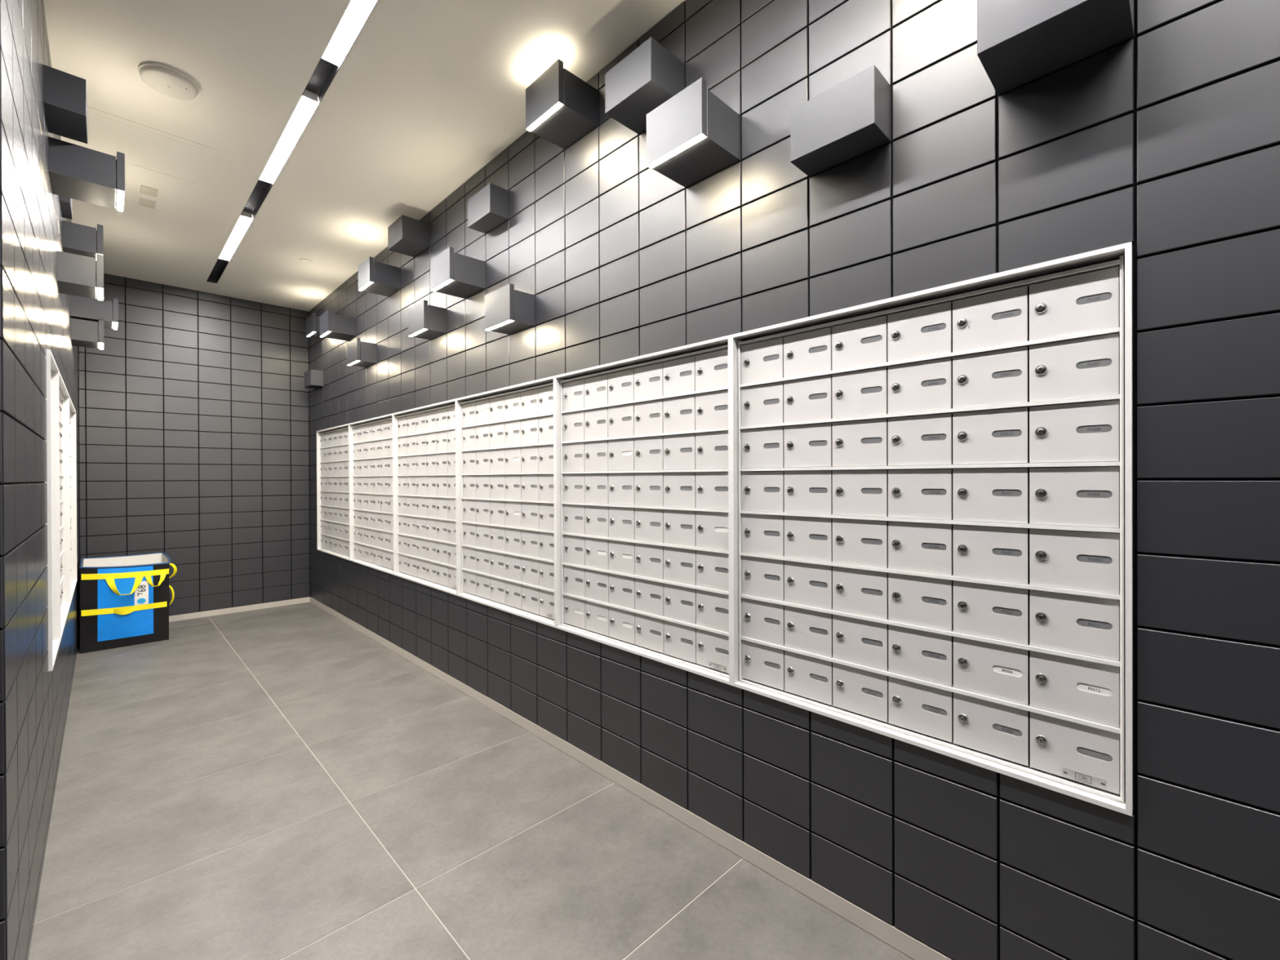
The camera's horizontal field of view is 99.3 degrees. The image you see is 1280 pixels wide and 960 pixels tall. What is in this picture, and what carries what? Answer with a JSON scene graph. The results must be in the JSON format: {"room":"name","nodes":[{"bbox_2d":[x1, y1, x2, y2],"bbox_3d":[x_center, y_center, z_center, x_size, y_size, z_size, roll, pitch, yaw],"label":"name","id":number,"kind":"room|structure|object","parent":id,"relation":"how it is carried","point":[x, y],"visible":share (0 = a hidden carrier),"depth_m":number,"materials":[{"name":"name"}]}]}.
{"room":"mail room","nodes":[
{"label":"mail room","id":0,"kind":"room"},
{"bbox_2d":[0,257,8,959],"bbox_3d":[-1.890,-0.232,0.683,1.426,3.028,0.130,0,0,-45],"label":"wall","id":1,"kind":"structure","parent":0,"point":[2,929],"depth_m":1.14,"materials":[{"name":"black tile"}]},
{"bbox_2d":[0,0,79,959],"bbox_3d":[-3.077,-0.234,2.816,0.130,3.028,4.829,0,0,-45],"label":"wall","id":2,"kind":"structure","parent":0,"point":[36,317],"depth_m":1.50,"materials":[{"name":"black tile"}]},
{"bbox_2d":[44,349,60,671],"bbox_3d":[-2.385,0.112,2.169,0.076,1.187,0.525,0,0,-45],"label":"panel","id":3,"kind":"object","parent":2,"relation":"attached to","point":[52,440],"visible":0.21,"depth_m":2.36,"materials":[{"name":"white metal"}]},
{"bbox_2d":[58,370,71,640],"bbox_3d":[-2.924,0.113,2.715,0.076,1.187,1.008,0,0,-45],"label":"panel","id":4,"kind":"object","parent":2,"relation":"attached to","point":[64,396],"visible":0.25,"depth_m":3.07,"materials":[{"name":"white metal"}]},
{"bbox_2d":[59,195,72,219],"bbox_3d":[-2.932,-1.446,2.776,0.040,0.137,0.241,0,0,-45],"label":"wall block","id":5,"kind":"object","parent":2,"relation":"attached to","point":[66,203],"visible":0.41,"depth_m":2.76,"materials":[{"name":"grey metal"}]},
{"bbox_2d":[44,64,88,143],"bbox_3d":[-2.221,-1.446,2.106,0.112,0.137,0.241,0,0,-45],"label":"wall block","id":6,"kind":"object","parent":2,"relation":"attached to","point":[65,99],"visible":0.86,"depth_m":2.04,"materials":[{"name":"grey metal"}]},
{"bbox_2d":[69,396,77,601],"bbox_3d":[-3.631,0.113,3.434,0.076,1.187,1.008,0,0,-45],"label":"panel","id":7,"kind":"object","parent":2,"relation":"attached to","point":[72,410],"visible":0.09,"depth_m":3.80,"materials":[{"name":"white metal"}]},
{"bbox_2d":[57,250,103,300],"bbox_3d":[-2.717,-0.999,2.644,0.156,0.164,0.241,0,0,-45],"label":"wall sconce","id":8,"kind":"object","parent":2,"relation":"attached to","point":[77,275],"visible":0.98,"depth_m":2.58,"materials":[{"name":"grey metal"}]},
{"bbox_2d":[97,287,102,300],"bbox_3d":[-2.670,-0.925,2.690,0.018,0.015,0.234,0,0,-45],"label":"diffuser","id":9,"kind":"object","parent":8,"relation":"attached to","point":[100,289],"depth_m":2.67,"materials":[{"name":"white plastic"}]},
{"bbox_2d":[62,220,103,261],"bbox_3d":[-3.061,-1.304,2.991,0.156,0.164,0.241,0,0,-45],"label":"wall sconce","id":10,"kind":"object","parent":2,"relation":"attached to","point":[77,239],"visible":0.68,"depth_m":2.91,"materials":[{"name":"grey metal"}]},
{"bbox_2d":[48,137,124,211],"bbox_3d":[-2.353,-1.304,2.319,0.222,0.164,0.241,0,0,-45],"label":"wall sconce","id":11,"kind":"object","parent":2,"relation":"attached to","point":[77,172],"visible":0.98,"depth_m":2.26,"materials":[{"name":"grey metal"}]},
{"bbox_2d":[117,190,124,211],"bbox_3d":[-2.282,-1.230,2.388,0.018,0.015,0.234,0,0,-45],"label":"diffuser","id":12,"kind":"object","parent":11,"relation":"attached to","point":[120,193],"depth_m":2.38,"materials":[{"name":"white plastic"}]},
{"bbox_2d":[71,318,103,349],"bbox_3d":[-3.745,-0.998,3.687,0.156,0.164,0.241,0,0,-45],"label":"wall sconce","id":13,"kind":"object","parent":2,"relation":"attached to","point":[84,333],"visible":0.98,"depth_m":3.61,"materials":[{"name":"grey metal"}]},
{"bbox_2d":[99,342,103,349],"bbox_3d":[-3.697,-0.924,3.733,0.018,0.015,0.234,0,0,-45],"label":"diffuser","id":14,"kind":"object","parent":13,"relation":"attached to","point":[101,344],"depth_m":3.72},
{"bbox_2d":[71,294,118,329],"bbox_3d":[-3.720,-1.151,3.711,0.226,0.164,0.241,0,0,-45],"label":"wall sconce","id":15,"kind":"object","parent":2,"relation":"attached to","point":[82,308],"visible":0.97,"depth_m":3.63,"materials":[{"name":"grey metal"}]},
{"bbox_2d":[113,322,117,329],"bbox_3d":[-3.648,-1.077,3.782,0.018,0.015,0.234,0,0,-45],"label":"diffuser","id":16,"kind":"object","parent":15,"relation":"attached to","point":[115,324],"depth_m":3.78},
{"bbox_2d":[78,273,310,616],"bbox_3d":[-4.083,-0.237,5.122,1.671,3.028,0.130,0,0,-45],"label":"wall","id":17,"kind":"structure","parent":0,"point":[193,418],"depth_m":5.04,"materials":[{"name":"black tile"}]},
{"bbox_2d":[168,596,310,622],"bbox_3d":[-4.033,1.249,5.082,1.665,0.054,0.006,0,0,-45],"label":"baseboard","id":18,"kind":"structure","parent":17,"relation":"attached to","point":[285,602],"depth_m":5.23,"materials":[{"name":"tile"}]},
{"bbox_2d":[43,0,685,311],"bbox_3d":[-1.448,-1.820,1.438,3.330,0.140,9.080,0,0,-45],"label":"ceiling","id":19,"kind":"structure","parent":0,"point":[428,93],"depth_m":2.53,"materials":[{"name":"white paint"}]},
{"bbox_2d":[74,106,215,187],"bbox_3d":[-2.622,-1.748,2.881,0.531,0.002,0.531,0,0,-45],"label":"access panel","id":20,"kind":"object","parent":19,"relation":"attached to","point":[144,148],"visible":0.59,"depth_m":2.86,"materials":[{"name":"white paint"}]},
{"bbox_2d":[138,197,155,208],"bbox_3d":[-3.112,-1.747,3.435,0.076,0.006,0.120,0,0,-45],"label":"ceiling plate","id":21,"kind":"object","parent":19,"relation":"attached to","point":[143,202],"visible":1,"depth_m":3.43,"materials":[{"name":"beige plastic"}]},
{"bbox_2d":[140,185,158,197],"bbox_3d":[-2.972,-1.747,3.292,0.076,0.006,0.115,0,0,-45],"label":"ceiling plate","id":22,"kind":"object","parent":19,"relation":"attached to","point":[146,190],"visible":1,"depth_m":3.29,"materials":[{"name":"beige"}]},
{"bbox_2d":[137,61,198,100],"bbox_3d":[-2.055,-1.732,2.373,0.200,0.036,0.200,0,0,-45],"label":"smoke detector","id":23,"kind":"object","parent":19,"relation":"attached to","point":[166,80],"visible":1,"depth_m":2.34,"materials":[{"name":"white plastic"}]},
{"bbox_2d":[206,0,378,283],"bbox_3d":[-1.167,-1.793,2.150,0.074,0.078,7.500,0,0,-45],"label":"ceiling light","id":24,"kind":"object","parent":19,"relation":"attached to","point":[357,13],"visible":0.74,"depth_m":2.61,"materials":[{"name":"grey plastic"}]},
{"bbox_2d":[218,215,252,260],"bbox_3d":[-2.985,-1.777,3.995,0.067,0.030,0.970,0,0,-45],"label":"diffuser","id":25,"kind":"object","parent":24,"relation":"attached to","point":[243,222],"depth_m":3.94,"materials":[{"name":"white plastic"}]},
{"bbox_2d":[259,96,317,183],"bbox_3d":[-1.870,-1.778,2.864,0.067,0.030,0.967,0,0,-45],"label":"diffuser","id":26,"kind":"object","parent":24,"relation":"attached to","point":[306,106],"depth_m":2.79,"materials":[{"name":"white plastic"}]},
{"bbox_2d":[321,0,375,66],"bbox_3d":[-0.967,-1.778,1.947,0.067,0.030,0.970,0,0,-45],"label":"diffuser","id":27,"kind":"object","parent":24,"relation":"attached to","point":[357,13],"depth_m":2.13,"materials":[{"name":"white plastic"}]},
{"bbox_2d":[299,257,312,263],"bbox_3d":[-2.670,-1.750,4.345,0.088,0.008,0.088,0,0,-45],"label":"sprinkler cover","id":28,"kind":"object","parent":19,"relation":"attached to","point":[304,260],"visible":1,"depth_m":4.33,"materials":[{"name":"white plastic"}]},
{"bbox_2d":[28,602,914,959],"bbox_3d":[-1.436,1.338,1.447,3.330,0.120,9.080,0,0,-45],"label":"floor","id":29,"kind":"structure","parent":0,"point":[277,783],"depth_m":1.97,"materials":[{"name":"grey tile"}]},
{"bbox_2d":[79,551,177,653],"bbox_3d":[-4.109,0.956,4.384,0.564,0.646,0.660,0,0,-45],"label":"bag","id":30,"kind":"object","parent":29,"relation":"on","point":[125,600],"visible":1,"depth_m":4.18,"materials":[{"name":"black"}]},
{"bbox_2d":[308,0,1279,959],"bbox_3d":[-0.338,-0.244,2.601,0.130,3.028,8.980,0,0,-45],"label":"wall","id":31,"kind":"structure","parent":0,"point":[1164,140],"depth_m":1.38,"materials":[{"name":"black tile"}]},
{"bbox_2d":[304,368,323,389],"bbox_3d":[-3.207,-0.989,5.345,0.108,0.149,0.241,0,0,-45],"label":"wall block","id":32,"kind":"object","parent":31,"relation":"attached to","point":[313,379],"visible":1,"depth_m":5.27,"materials":[{"name":"grey metal"}]},
{"bbox_2d":[306,312,325,338],"bbox_3d":[-3.051,-1.457,5.157,0.146,0.176,0.241,0,0,-45],"label":"wall sconce","id":33,"kind":"object","parent":31,"relation":"attached to","point":[313,322],"visible":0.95,"depth_m":5.06,"materials":[{"name":"grey metal"}]},
{"bbox_2d":[316,423,349,559],"bbox_3d":[-2.849,0.105,5.101,0.076,1.187,1.008,0,0,-45],"label":"panel","id":34,"kind":"object","parent":31,"relation":"attached to","point":[332,443],"visible":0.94,"depth_m":5.14,"materials":[{"name":"white metal"}]},
{"bbox_2d":[319,310,355,341],"bbox_3d":[-2.562,-1.304,4.611,0.216,0.176,0.241,0,0,-45],"label":"wall sconce","id":35,"kind":"object","parent":31,"relation":"attached to","point":[332,326],"visible":1,"depth_m":4.54,"materials":[{"name":"grey metal"}]},
{"bbox_2d":[320,331,330,337],"bbox_3d":[-2.630,-1.224,4.544,0.018,0.015,0.234,0,0,-45],"label":"diffuser","id":36,"kind":"object","parent":35,"relation":"attached to","point":[322,334],"depth_m":4.56,"materials":[{"name":"white plastic"}]},
{"bbox_2d":[346,337,377,367],"bbox_3d":[-2.193,-1.000,4.289,0.146,0.176,0.241,0,0,-45],"label":"wall sconce","id":37,"kind":"object","parent":31,"relation":"attached to","point":[363,354],"visible":1,"depth_m":4.22,"materials":[{"name":"grey metal"}]},
{"bbox_2d":[348,413,393,574],"bbox_3d":[-2.142,0.105,4.383,0.076,1.187,1.008,0,0,-45],"label":"panel","id":38,"kind":"object","parent":31,"relation":"attached to","point":[370,440],"visible":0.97,"depth_m":4.40,"materials":[{"name":"white metal"}]},
{"bbox_2d":[358,256,400,297],"bbox_3d":[-1.877,-1.457,3.917,0.212,0.176,0.241,0,0,-45],"label":"wall sconce","id":39,"kind":"object","parent":31,"relation":"attached to","point":[374,277],"visible":1,"depth_m":3.85,"materials":[{"name":"grey metal"}]},
{"bbox_2d":[358,281,372,291],"bbox_3d":[-1.944,-1.377,3.851,0.018,0.015,0.234,0,0,-45],"label":"diffuser","id":40,"kind":"object","parent":39,"relation":"attached to","point":[363,286],"depth_m":3.86,"materials":[{"name":"white plastic"}]},
{"bbox_2d":[387,214,430,257],"bbox_3d":[-1.523,-1.600,3.581,0.178,0.149,0.241,0,0,-45],"label":"wall block","id":41,"kind":"object","parent":31,"relation":"attached to","point":[408,236],"visible":1,"depth_m":3.52,"materials":[{"name":"grey metal"}]},
{"bbox_2d":[392,399,457,595],"bbox_3d":[-1.434,0.104,3.664,0.076,1.187,1.008,0,0,-45],"label":"panel","id":42,"kind":"object","parent":31,"relation":"attached to","point":[424,437],"visible":0.95,"depth_m":3.65,"materials":[{"name":"white metal"}]},
{"bbox_2d":[408,299,447,340],"bbox_3d":[-1.338,-1.000,3.420,0.146,0.176,0.241,0,0,-45],"label":"wall sconce","id":43,"kind":"object","parent":31,"relation":"attached to","point":[425,321],"visible":1,"depth_m":3.35,"materials":[{"name":"grey metal"}]},
{"bbox_2d":[408,328,426,337],"bbox_3d":[-1.381,-0.920,3.378,0.018,0.015,0.234,0,0,-45],"label":"diffuser","id":44,"kind":"object","parent":43,"relation":"attached to","point":[412,332],"depth_m":3.40,"materials":[{"name":"white plastic"}]},
{"bbox_2d":[430,246,486,298],"bbox_3d":[-1.020,-1.153,3.049,0.212,0.176,0.241,0,0,-45],"label":"wall sconce","id":45,"kind":"object","parent":31,"relation":"attached to","point":[451,273],"visible":1,"depth_m":2.98,"materials":[{"name":"grey metal"}]},
{"bbox_2d":[431,279,453,291],"bbox_3d":[-1.087,-1.072,2.983,0.018,0.015,0.234,0,0,-45],"label":"diffuser","id":46,"kind":"object","parent":45,"relation":"attached to","point":[440,284],"depth_m":2.99,"materials":[{"name":"white plastic"}]},
{"bbox_2d":[467,182,509,233],"bbox_3d":[-0.814,-1.448,2.910,0.112,0.149,0.241,0,0,-45],"label":"wall block","id":47,"kind":"object","parent":31,"relation":"attached to","point":[489,208],"visible":1,"depth_m":2.85,"materials":[{"name":"grey metal"}]},
{"bbox_2d":[455,376,555,627],"bbox_3d":[-0.726,0.103,2.946,0.076,1.187,1.008,0,0,-45],"label":"mailboxes","id":48,"kind":"object","parent":31,"relation":"attached to","point":[505,437],"visible":0.98,"depth_m":2.91,"materials":[{"name":"white metal"}]},
{"bbox_2d":[484,283,535,334],"bbox_3d":[-0.652,-0.849,2.726,0.146,0.176,0.241,0,0,-45],"label":"wall sconce","id":49,"kind":"object","parent":31,"relation":"attached to","point":[508,310],"visible":1,"depth_m":2.66,"materials":[{"name":"grey metal"}]},
{"bbox_2d":[485,320,513,330],"bbox_3d":[-0.696,-0.768,2.683,0.018,0.015,0.234,0,0,-45],"label":"diffuser","id":50,"kind":"object","parent":49,"relation":"attached to","point":[493,325],"depth_m":2.69,"materials":[{"name":"white plastic"}]},
{"bbox_2d":[525,58,599,149],"bbox_3d":[-0.337,-1.611,2.352,0.212,0.176,0.241,0,0,-45],"label":"wall sconce","id":51,"kind":"object","parent":31,"relation":"attached to","point":[562,108],"visible":1,"depth_m":2.29,"materials":[{"name":"grey metal"}]},
{"bbox_2d":[526,102,562,131],"bbox_3d":[-0.404,-1.530,2.286,0.018,0.015,0.234,0,0,-45],"label":"diffuser","id":52,"kind":"object","parent":51,"relation":"attached to","point":[551,108],"depth_m":2.29,"materials":[{"name":"white plastic"}]},
{"bbox_2d":[310,596,953,959],"bbox_3d":[-0.330,1.242,2.513,0.006,0.054,8.846,0,0,-45],"label":"baseboard","id":53,"kind":"structure","parent":31,"relation":"attached to","point":[891,935],"depth_m":1.93,"materials":[{"name":"tile"}]},
{"bbox_2d":[554,334,731,684],"bbox_3d":[-0.019,0.103,2.227,0.076,1.187,1.008,0,0,-45],"label":"mailboxes","id":54,"kind":"object","parent":31,"relation":"attached to","point":[643,523],"visible":0.99,"depth_m":2.15,"materials":[{"name":"white metal"}]},
{"bbox_2d":[604,36,684,134],"bbox_3d":[0.017,-1.449,2.016,0.180,0.149,0.241,0,0,-45],"label":"wall block","id":55,"kind":"object","parent":31,"relation":"attached to","point":[651,75],"visible":0.96,"depth_m":1.95,"materials":[{"name":"grey metal"}]},
{"bbox_2d":[646,77,741,187],"bbox_3d":[0.180,-1.154,1.834,0.208,0.176,0.241,0,0,-45],"label":"wall sconce","id":56,"kind":"object","parent":31,"relation":"attached to","point":[693,135],"visible":1,"depth_m":1.77,"materials":[{"name":"grey metal"}]},
{"bbox_2d":[648,133,705,168],"bbox_3d":[0.115,-1.073,1.770,0.018,0.015,0.234,0,0,-45],"label":"diffuser","id":57,"kind":"object","parent":56,"relation":"attached to","point":[686,142],"depth_m":1.77,"materials":[{"name":"white plastic"}]},
{"bbox_2d":[790,65,891,177],"bbox_3d":[0.557,-0.992,1.521,0.112,0.149,0.241,0,0,-45],"label":"wall block","id":58,"kind":"object","parent":31,"relation":"attached to","point":[851,119],"visible":1,"depth_m":1.48,"materials":[{"name":"grey metal"}]},
{"bbox_2d":[730,241,1133,816],"bbox_3d":[0.689,0.102,1.508,0.076,1.187,1.008,0,0,-45],"label":"mailboxes","id":59,"kind":"object","parent":31,"relation":"attached to","point":[931,489],"visible":1,"depth_m":1.38,"materials":[{"name":"white metal"}]},
{"bbox_2d":[977,0,1133,95],"bbox_3d":[0.875,-0.992,1.149,0.180,0.149,0.241,0,0,-45],"label":"wall block","id":60,"kind":"object","parent":31,"relation":"attached to","point":[1020,42],"visible":1,"depth_m":1.14,"materials":[{"name":"grey metal"}]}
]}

